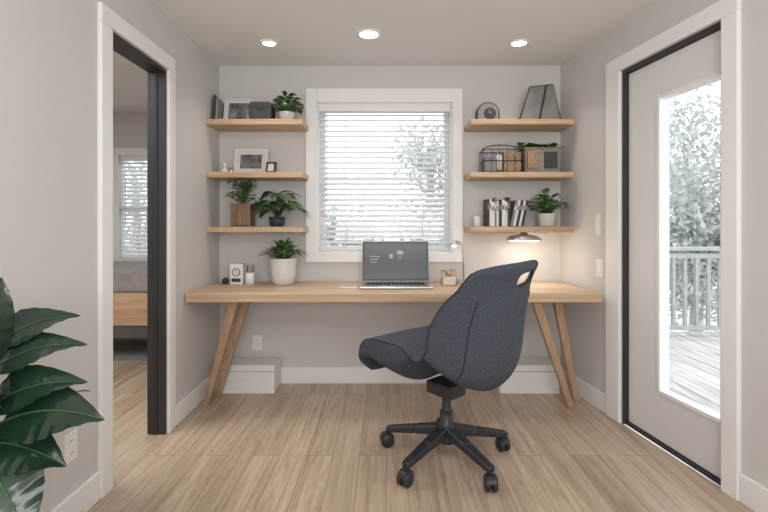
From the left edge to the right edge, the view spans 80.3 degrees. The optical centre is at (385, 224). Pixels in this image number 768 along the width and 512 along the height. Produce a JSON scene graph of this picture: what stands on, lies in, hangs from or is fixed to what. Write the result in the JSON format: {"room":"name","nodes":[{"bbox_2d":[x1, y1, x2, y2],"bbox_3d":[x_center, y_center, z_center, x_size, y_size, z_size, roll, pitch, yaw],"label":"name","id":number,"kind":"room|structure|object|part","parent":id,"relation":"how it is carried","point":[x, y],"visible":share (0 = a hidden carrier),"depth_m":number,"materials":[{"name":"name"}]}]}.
{"room":"office","nodes":[
{"label":"office","id":0,"kind":"room"},
{"bbox_2d":[0,0,219,511],"bbox_3d":[-1.333,-0.005,0.900,0.105,2.440,5.200,0,0,0],"label":"wall","id":1,"kind":"structure","parent":0,"point":[48,48],"depth_m":1.88,"materials":[{"name":"grey paint"}]},
{"bbox_2d":[64,429,77,463],"bbox_3d":[-1.276,0.900,1.845,0.007,0.115,0.072,0,0,0],"label":"electrical outlet","id":2,"kind":"object","parent":1,"relation":"attached to","point":[70,440],"visible":0.98,"depth_m":1.84,"materials":[{"name":"white plastic"}]},
{"bbox_2d":[50,376,214,511],"bbox_3d":[-1.272,1.153,0.900,0.016,0.125,5.200,0,0,0],"label":"baseboard","id":3,"kind":"structure","parent":1,"relation":"attached to","point":[87,495],"depth_m":1.97,"materials":[{"name":"white wood"}]},
{"bbox_2d":[97,2,175,498],"bbox_3d":[-1.269,0.113,2.370,0.022,2.205,0.710,0,0,0],"label":"doorway","id":4,"kind":"structure","parent":1,"relation":"in","point":[108,22],"depth_m":2.07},
{"bbox_2d":[113,32,165,434],"bbox_3d":[-1.331,0.155,2.375,0.107,2.120,0.550,0,0,0],"label":"trim","id":5,"kind":"structure","parent":1,"relation":"attached to","point":[156,74],"depth_m":2.64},
{"bbox_2d":[113,51,146,110],"bbox_3d":[-2.993,-1.275,2.200,3.215,0.100,5.400,0,0,0],"label":"ceiling","id":6,"kind":"structure","parent":0,"point":[129,80],"depth_m":4.02,"materials":[{"name":"white paint"}]},
{"bbox_2d":[113,111,146,257],"bbox_3d":[-2.990,-0.005,4.950,3.420,2.440,0.100,0,0,0],"label":"wall","id":7,"kind":"structure","parent":0,"point":[129,127],"depth_m":4.90,"materials":[{"name":"grey paint"}]},
{"bbox_2d":[113,148,146,260],"bbox_3d":[-2.385,-0.195,4.935,1.130,1.260,0.110,0,0,0],"label":"window frame","id":8,"kind":"structure","parent":7,"relation":"attached to","point":[117,152],"depth_m":4.88,"materials":[{"name":"white wood"}]},
{"bbox_2d":[113,326,146,337],"bbox_3d":[-3.000,1.153,4.892,3.200,0.125,0.016,0,0,0],"label":"baseboard","id":9,"kind":"structure","parent":7,"relation":"attached to","point":[118,331],"depth_m":4.88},
{"bbox_2d":[120,156,146,257],"bbox_3d":[-2.385,-0.197,4.930,0.960,1.096,0.066,0,0,0],"label":"blind","id":10,"kind":"object","parent":7,"relation":"attached to","point":[122,158],"visible":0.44,"depth_m":4.93,"materials":[{"name":"white plastic"}]},
{"bbox_2d":[220,66,559,366],"bbox_3d":[0.058,-0.005,3.570,2.885,2.440,0.140,0,0,0],"label":"wall","id":11,"kind":"structure","parent":0,"point":[303,334],"depth_m":3.50,"materials":[{"name":"grey paint"}]},
{"bbox_2d":[252,335,261,349],"bbox_3d":[-0.990,0.905,3.497,0.072,0.115,0.007,0,0,0],"label":"electrical outlet","id":12,"kind":"object","parent":11,"relation":"attached to","point":[256,339],"visible":1,"depth_m":3.50,"materials":[{"name":"white plastic"}]},
{"bbox_2d":[206,119,308,131],"bbox_3d":[-0.935,-0.735,3.367,0.686,0.040,0.264,0,0,0],"label":"wall shelf","id":13,"kind":"object","parent":11,"relation":"attached to","point":[222,125],"visible":1,"depth_m":3.27,"materials":[{"name":"brown wood"}]},
{"bbox_2d":[212,95,223,118],"bbox_3d":[-1.245,-0.855,3.379,0.032,0.195,0.153,0,0,0],"label":"notebooks","id":14,"kind":"object","parent":13,"relation":"on","point":[218,105],"visible":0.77,"depth_m":3.33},
{"bbox_2d":[223,99,253,118],"bbox_3d":[-1.107,-0.855,3.417,0.215,0.196,0.060,0,0,0],"label":"picture frame","id":15,"kind":"object","parent":13,"relation":"on","point":[233,108],"visible":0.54,"depth_m":3.41,"materials":[{"name":"white wood"}]},
{"bbox_2d":[248,102,275,118],"bbox_3d":[-0.907,-0.822,3.331,0.165,0.130,0.138,0,0,0],"label":"case","id":16,"kind":"object","parent":13,"relation":"on","point":[256,110],"visible":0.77,"depth_m":3.27,"materials":[{"name":"fabric"}]},
{"bbox_2d":[271,91,304,118],"bbox_3d":[-0.720,-0.868,3.345,0.200,0.221,0.290,0,0,0],"label":"potted plant","id":17,"kind":"object","parent":13,"relation":"on","point":[284,112],"visible":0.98,"depth_m":3.32,"materials":[{"name":"green plant"}]},
{"bbox_2d":[206,227,308,231],"bbox_3d":[-0.935,0.032,3.367,0.686,0.040,0.264,0,0,0],"label":"wall shelf","id":18,"kind":"object","parent":11,"relation":"attached to","point":[208,229],"visible":1,"depth_m":3.23,"materials":[{"name":"brown wood"}]},
{"bbox_2d":[225,180,257,225],"bbox_3d":[-1.079,-0.160,3.337,0.221,0.340,0.258,0,0,0],"label":"potted plant","id":19,"kind":"object","parent":18,"relation":"on","point":[242,213],"visible":1,"depth_m":3.28,"materials":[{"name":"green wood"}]},
{"bbox_2d":[251,190,311,225],"bbox_3d":[-0.761,-0.120,3.304,0.402,0.261,0.331,0,0,0],"label":"plant","id":20,"kind":"object","parent":18,"relation":"on","point":[277,209],"visible":1,"depth_m":3.30,"materials":[{"name":"green plant"}]},
{"bbox_2d":[206,172,308,180],"bbox_3d":[-0.935,-0.358,3.367,0.686,0.040,0.264,0,0,0],"label":"wall shelf","id":21,"kind":"object","parent":11,"relation":"attached to","point":[220,176],"visible":1,"depth_m":3.23,"materials":[{"name":"brown wood"}]},
{"bbox_2d":[221,163,233,171],"bbox_3d":[-1.170,-0.419,3.363,0.091,0.079,0.051,0,0,-9],"label":"ceramic figurine","id":22,"kind":"object","parent":21,"relation":"on","point":[224,165],"visible":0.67,"depth_m":3.35,"materials":[{"name":"white ceramic"}]},
{"bbox_2d":[234,149,268,171],"bbox_3d":[-1.015,-0.477,3.427,0.250,0.196,0.060,0,0,0],"label":"picture frame","id":23,"kind":"object","parent":21,"relation":"on","point":[245,160],"visible":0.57,"depth_m":3.42,"materials":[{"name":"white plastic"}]},
{"bbox_2d":[266,162,276,171],"bbox_3d":[-0.844,-0.422,3.343,0.075,0.083,0.033,0,0,15],"label":"picture frame","id":24,"kind":"object","parent":21,"relation":"on","point":[270,166],"visible":0.8,"depth_m":3.34,"materials":[{"name":"wood"}]},
{"bbox_2d":[280,367,442,382],"bbox_3d":[0.030,1.153,3.492,2.588,0.125,0.016,0,0,0],"label":"baseboard","id":25,"kind":"structure","parent":11,"relation":"attached to","point":[287,374],"depth_m":3.48,"materials":[{"name":"white wood"}]},
{"bbox_2d":[306,88,462,261],"bbox_3d":[-0.013,-0.380,3.489,1.203,1.330,0.022,0,0,0],"label":"window frame","id":26,"kind":"structure","parent":11,"relation":"attached to","point":[314,96],"depth_m":3.48,"materials":[{"name":"white wood"}]},
{"bbox_2d":[317,103,451,252],"bbox_3d":[-0.011,-0.361,3.570,1.038,1.153,0.140,0,0,0],"label":"window","id":27,"kind":"structure","parent":11,"relation":"in","point":[319,117],"depth_m":3.59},
{"bbox_2d":[319,105,449,250],"bbox_3d":[-0.011,-0.363,3.530,1.010,1.125,0.066,0,0,0],"label":"blind","id":28,"kind":"object","parent":27,"relation":"attached to","point":[326,109],"visible":0.95,"depth_m":3.53,"materials":[{"name":"white plastic"}]},
{"bbox_2d":[464,119,573,131],"bbox_3d":[0.969,-0.735,3.367,0.734,0.040,0.264,0,0,0],"label":"wall shelf","id":29,"kind":"object","parent":11,"relation":"attached to","point":[474,125],"visible":1,"depth_m":3.27,"materials":[{"name":"brown wood"}]},
{"bbox_2d":[475,102,499,118],"bbox_3d":[0.750,-0.830,3.365,0.184,0.146,0.070,0,0,0],"label":"mantel clock","id":30,"kind":"object","parent":29,"relation":"on","point":[487,110],"visible":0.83,"depth_m":3.34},
{"bbox_2d":[519,84,560,118],"bbox_3d":[1.120,-0.889,3.340,0.309,0.265,0.080,0,0,0],"label":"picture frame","id":31,"kind":"object","parent":29,"relation":"on","point":[540,102],"visible":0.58,"depth_m":3.30,"materials":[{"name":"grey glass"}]},
{"bbox_2d":[464,172,573,180],"bbox_3d":[0.969,-0.358,3.367,0.734,0.040,0.264,0,0,0],"label":"wall shelf","id":32,"kind":"object","parent":11,"relation":"attached to","point":[472,176],"visible":1,"depth_m":3.23,"materials":[{"name":"brown wood"}]},
{"bbox_2d":[479,144,522,171],"bbox_3d":[0.845,-0.487,3.350,0.289,0.214,0.166,0,0,0],"label":"wire basket","id":33,"kind":"object","parent":32,"relation":"on","point":[507,161],"visible":0.8,"depth_m":3.29,"materials":[{"name":"black metal"}]},
{"bbox_2d":[515,142,563,171],"bbox_3d":[1.130,-0.493,3.358,0.390,0.226,0.172,0,0,0],"label":"crate","id":34,"kind":"object","parent":32,"relation":"on","point":[535,157],"visible":0.91,"depth_m":3.28,"materials":[{"name":"brown wood"}]},
{"bbox_2d":[464,227,573,231],"bbox_3d":[0.969,0.032,3.367,0.734,0.040,0.264,0,0,0],"label":"wall shelf","id":35,"kind":"object","parent":11,"relation":"attached to","point":[466,229],"visible":1,"depth_m":3.23,"materials":[{"name":"brown wood"}]},
{"bbox_2d":[474,214,480,225],"bbox_3d":[0.675,-0.035,3.360,0.054,0.089,0.054,0,0,0],"label":"candle jar","id":36,"kind":"object","parent":35,"relation":"on","point":[477,219],"visible":1,"depth_m":3.34,"materials":[{"name":"white wax"}]},
{"bbox_2d":[483,197,528,225],"bbox_3d":[0.886,-0.096,3.370,0.302,0.210,0.141,0,0,0],"label":"books","id":37,"kind":"object","parent":35,"relation":"on","point":[503,212],"visible":1,"depth_m":3.30,"materials":[{"name":"paper"}]},
{"bbox_2d":[506,232,541,241],"bbox_3d":[1.000,0.085,3.300,0.250,0.064,0.250,0,0,0],"label":"lamp","id":38,"kind":"object","parent":35,"relation":"attached to","point":[523,237],"visible":1,"depth_m":3.21,"materials":[{"name":"metal"}]},
{"bbox_2d":[527,188,569,225],"bbox_3d":[1.205,-0.134,3.345,0.260,0.289,0.290,0,0,0],"label":"potted plant","id":39,"kind":"object","parent":35,"relation":"on","point":[546,217],"visible":0.99,"depth_m":3.31,"materials":[{"name":"green plant"}]},
{"bbox_2d":[151,0,659,65],"bbox_3d":[0.420,-1.275,0.900,3.400,0.100,5.200,0,0,0],"label":"ceiling","id":40,"kind":"structure","parent":0,"point":[306,32],"depth_m":2.82,"materials":[{"name":"white paint"}]},
{"bbox_2d":[260,39,277,46],"bbox_3d":[-0.787,-1.220,3.060,0.117,0.007,0.117,0,0,0],"label":"recessed light","id":41,"kind":"object","parent":40,"relation":"in","point":[268,43],"visible":1,"depth_m":3.06,"materials":[{"name":"white"}]},
{"bbox_2d":[356,29,380,39],"bbox_3d":[-0.110,-1.220,2.918,0.161,0.007,0.161,0,0,0],"label":"recessed light","id":42,"kind":"object","parent":40,"relation":"in","point":[366,34],"visible":1,"depth_m":2.92,"materials":[{"name":"white"}]},
{"bbox_2d":[509,39,528,47],"bbox_3d":[0.895,-1.220,3.060,0.130,0.007,0.130,0,0,0],"label":"recessed light","id":43,"kind":"object","parent":40,"relation":"in","point":[519,42],"visible":1,"depth_m":3.06,"materials":[{"name":"white"}]},
{"bbox_2d":[87,338,753,511],"bbox_3d":[-1.240,1.265,1.600,6.720,0.100,6.600,0,0,0],"label":"floor","id":44,"kind":"structure","parent":0,"point":[299,447],"depth_m":2.36,"materials":[{"name":"brown wood"}]},
{"bbox_2d":[0,277,104,511],"bbox_3d":[-1.094,0.679,1.175,0.583,1.069,0.474,0,0,-40],"label":"leafy houseplant","id":45,"kind":"object","parent":44,"relation":"on","point":[38,402],"visible":1,"depth_m":1.18,"materials":[{"name":"green plant"}]},
{"bbox_2d":[113,261,146,325],"bbox_3d":[-2.525,0.725,4.385,1.550,0.954,0.870,0,0,0],"label":"bed","id":46,"kind":"object","parent":44,"relation":"on","point":[129,277],"visible":0.02,"depth_m":3.96,"materials":[{"name":"brown wood"}]},
{"bbox_3d":[-2.525,0.898,4.385,1.550,0.607,0.870,0,0,0],"label":"frame","id":47,"kind":"part","parent":46,"relation":"part of","materials":[{"name":"brown wood"}]},
{"bbox_2d":[113,261,146,292],"bbox_3d":[-2.525,0.495,4.385,1.490,0.240,0.830,0,0,0],"label":"blanket","id":48,"kind":"object","parent":46,"relation":"on","point":[128,276],"depth_m":3.97,"materials":[{"name":"grey fabric"}]},
{"bbox_2d":[113,340,146,361],"bbox_3d":[-2.550,1.209,4.400,1.300,0.012,0.700,0,0,0],"label":"area rug","id":49,"kind":"object","parent":44,"relation":"on","point":[123,350],"visible":0.21,"depth_m":4.34,"materials":[{"name":"grey fabric"}]},
{"bbox_2d":[214,357,280,393],"bbox_3d":[-1.020,1.112,3.373,0.436,0.204,0.202,0,0,0],"label":"storage box","id":50,"kind":"object","parent":44,"relation":"on","point":[246,375],"visible":0.76,"depth_m":3.28,"materials":[{"name":"white cardboard"}]},
{"bbox_2d":[185,281,601,407],"bbox_3d":[0.048,0.822,3.176,2.640,0.784,0.611,0,0,0],"label":"desk","id":51,"kind":"object","parent":44,"relation":"on","point":[556,292],"visible":0.88,"depth_m":3.00,"materials":[{"name":"brown wood"}]},
{"bbox_3d":[-1.102,0.848,3.035,0.287,0.732,0.063,0,0,18],"label":"leg","id":52,"kind":"part","parent":51,"relation":"part of","materials":[{"name":"brown wood"}]},
{"bbox_2d":[222,278,228,283],"bbox_3d":[-1.175,0.407,3.330,0.044,0.044,0.044,0,0,0],"label":"speaker","id":53,"kind":"object","parent":51,"relation":"on","point":[224,280],"visible":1,"depth_m":3.31},
{"bbox_3d":[-1.070,0.848,3.163,0.307,0.733,0.064,0,0,20],"label":"leg","id":54,"kind":"part","parent":51,"relation":"part of","materials":[{"name":"brown wood"}]},
{"bbox_2d":[230,263,245,284],"bbox_3d":[-1.078,0.354,3.306,0.095,0.150,0.088,0,0,0],"label":"desk clock","id":55,"kind":"object","parent":51,"relation":"on","point":[237,271],"depth_m":3.27,"materials":[{"name":"white plastic"}]},
{"bbox_2d":[245,265,254,284],"bbox_3d":[-0.985,0.359,3.300,0.072,0.141,0.072,0,0,0],"label":"pencil cup","id":56,"kind":"object","parent":51,"relation":"on","point":[249,276],"visible":1,"depth_m":3.27,"materials":[{"name":"white ceramic"}]},
{"bbox_2d":[252,237,306,284],"bbox_3d":[-0.759,0.257,3.285,0.423,0.343,0.370,0,0,0],"label":"succulent plant","id":57,"kind":"object","parent":51,"relation":"on","point":[282,269],"visible":1,"depth_m":3.23,"materials":[{"name":"green plant"}]},
{"bbox_2d":[340,285,358,287],"bbox_3d":[-0.250,0.425,3.130,0.120,0.009,0.070,0,0,8],"label":"smartphone","id":58,"kind":"object","parent":51,"relation":"on","point":[342,286],"visible":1,"depth_m":3.11,"materials":[{"name":"white plastic"}]},
{"bbox_2d":[360,241,432,288],"bbox_3d":[0.070,0.274,3.193,0.490,0.306,0.326,0,0,0],"label":"laptop","id":59,"kind":"object","parent":51,"relation":"on","point":[382,260],"visible":1,"depth_m":3.32,"materials":[{"name":"metal"}]},
{"bbox_2d":[441,269,456,285],"bbox_3d":[0.450,0.374,3.260,0.107,0.112,0.087,0,0,0],"label":"desk organizer","id":60,"kind":"object","parent":51,"relation":"on","point":[448,280],"visible":1,"depth_m":3.23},
{"bbox_2d":[449,240,464,282],"bbox_3d":[0.542,0.271,3.362,0.165,0.316,0.135,0,0,0],"label":"desk lamp","id":61,"kind":"object","parent":51,"relation":"on","point":[454,243],"depth_m":3.36,"materials":[{"name":"white metal"}]},
{"bbox_3d":[1.105,0.848,3.017,0.299,0.732,0.056,0,0,-8],"label":"leg","id":62,"kind":"part","parent":51,"relation":"part of","materials":[{"name":"brown wood"}]},
{"bbox_3d":[1.232,0.849,3.110,0.231,0.730,0.064,0,0,-21],"label":"leg","id":63,"kind":"part","parent":51,"relation":"part of","materials":[{"name":"brown wood"}]},
{"bbox_2d":[359,260,537,491],"bbox_3d":[0.284,0.690,2.353,0.913,1.048,0.688,0,0,43],"label":"office chair","id":64,"kind":"object","parent":44,"relation":"on","point":[474,339],"visible":1,"depth_m":2.06,"materials":[{"name":"grey fabric"}]},
{"bbox_2d":[497,357,559,393],"bbox_3d":[1.035,1.112,3.373,0.436,0.204,0.202,0,0,0],"label":"storage box","id":65,"kind":"object","parent":44,"relation":"on","point":[531,375],"visible":0.73,"depth_m":3.28,"materials":[{"name":"white cardboard"}]},
{"bbox_2d":[560,0,767,487],"bbox_3d":[1.802,-0.005,0.890,0.140,2.440,5.300,0,0,-9],"label":"wall","id":66,"kind":"structure","parent":0,"point":[582,77],"depth_m":2.50,"materials":[{"name":"grey paint"}]},
{"bbox_2d":[595,214,599,234],"bbox_3d":[1.407,-0.005,3.025,0.008,0.140,0.050,0,0,-9],"label":"light switch","id":67,"kind":"object","parent":66,"relation":"attached to","point":[597,216],"visible":1,"depth_m":3.02,"materials":[{"name":"white plastic"}]},
{"bbox_2d":[596,259,602,276],"bbox_3d":[1.410,0.285,3.005,0.008,0.115,0.072,0,0,-9],"label":"light switch","id":68,"kind":"object","parent":66,"relation":"attached to","point":[599,263],"visible":1,"depth_m":3.00,"materials":[{"name":"white plastic"}]},
{"bbox_2d":[562,368,767,511],"bbox_3d":[1.690,1.153,1.115,0.016,0.125,4.780,0,0,-9],"label":"baseboard","id":69,"kind":"structure","parent":66,"relation":"attached to","point":[752,494],"depth_m":1.98,"materials":[{"name":"white wood"}]},
{"bbox_2d":[622,21,720,485],"bbox_3d":[1.569,0.135,2.447,0.140,2.160,0.713,0,0,-9],"label":"door frame","id":70,"kind":"structure","parent":66,"relation":"attached to","point":[716,27],"depth_m":2.77,"materials":[{"name":"black metal"}]},
{"bbox_2d":[605,0,741,500],"bbox_3d":[1.484,0.092,2.457,0.024,2.245,0.928,0,0,-9],"label":"trim","id":71,"kind":"structure","parent":66,"relation":"attached to","point":[729,12],"depth_m":2.07,"materials":[{"name":"white wood"}]},
{"bbox_2d":[629,30,720,478],"bbox_3d":[1.552,0.138,2.440,0.045,2.114,0.680,0,0,-9],"label":"leaf","id":72,"kind":"object","parent":66,"relation":"attached to","point":[691,434],"visible":0.48,"depth_m":2.58,"materials":[{"name":"paint"}]},
{"bbox_2d":[657,72,720,423],"bbox_3d":[1.569,0.107,2.332,0.063,1.657,0.420,0,0,-9],"label":"bead","id":73,"kind":"object","parent":72,"relation":"attached to","point":[662,99],"visible":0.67,"depth_m":2.52},
{"label":"outside","id":74,"kind":"structure","parent":0,"visible":0},
{"bbox_2d":[669,332,720,486],"bbox_3d":[4.936,1.320,3.000,6.373,0.110,4.800,0,0,0],"label":"deck","id":75,"kind":"object","parent":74,"point":[694,357],"visible":0.16,"depth_m":4.04,"materials":[{"name":"white wood"}]},
{"bbox_2d":[669,247,719,329],"bbox_3d":[4.975,0.715,5.100,6.050,1.100,0.100,0,0,0],"label":"deck railing","id":76,"kind":"object","parent":75,"relation":"on","point":[673,256],"visible":0.27,"depth_m":5.08,"materials":[{"name":"white wood"}]},
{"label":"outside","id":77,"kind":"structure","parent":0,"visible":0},
{"bbox_2d":[622,260,719,482],"bbox_3d":[0.000,3.865,42.800,80.000,0.100,74.400,0,0,0],"label":"ground","id":78,"kind":"structure","parent":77,"point":[679,321],"depth_m":17.62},
{"bbox_2d":[125,161,146,252],"bbox_3d":[-5.624,0.583,10.541,5.529,6.477,5.213,0,0,-9],"label":"tree","id":79,"kind":"object","parent":78,"relation":"on","point":[126,161],"visible":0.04,"depth_m":9.74,"materials":[{"name":"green plant"}]},
{"bbox_2d":[326,185,407,245],"bbox_3d":[-1.391,1.480,10.171,4.814,4.685,4.519,0,0,-9],"label":"tree","id":80,"kind":"object","parent":78,"relation":"on","point":[332,207],"visible":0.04,"depth_m":9.21,"materials":[{"name":"green plant"}]},
{"bbox_2d":[327,114,442,245],"bbox_3d":[0.970,0.868,8.376,4.700,5.908,3.852,0,0,-41],"label":"tree","id":81,"kind":"object","parent":78,"relation":"on","point":[421,117],"visible":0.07,"depth_m":8.13,"materials":[{"name":"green plant"}]},
{"bbox_2d":[669,84,719,331],"bbox_3d":[5.892,0.327,9.242,5.201,6.989,6.211,0,0,-30],"label":"tree","id":82,"kind":"object","parent":78,"relation":"on","point":[694,226],"visible":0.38,"depth_m":8.43,"materials":[{"name":"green plant"}]}
]}

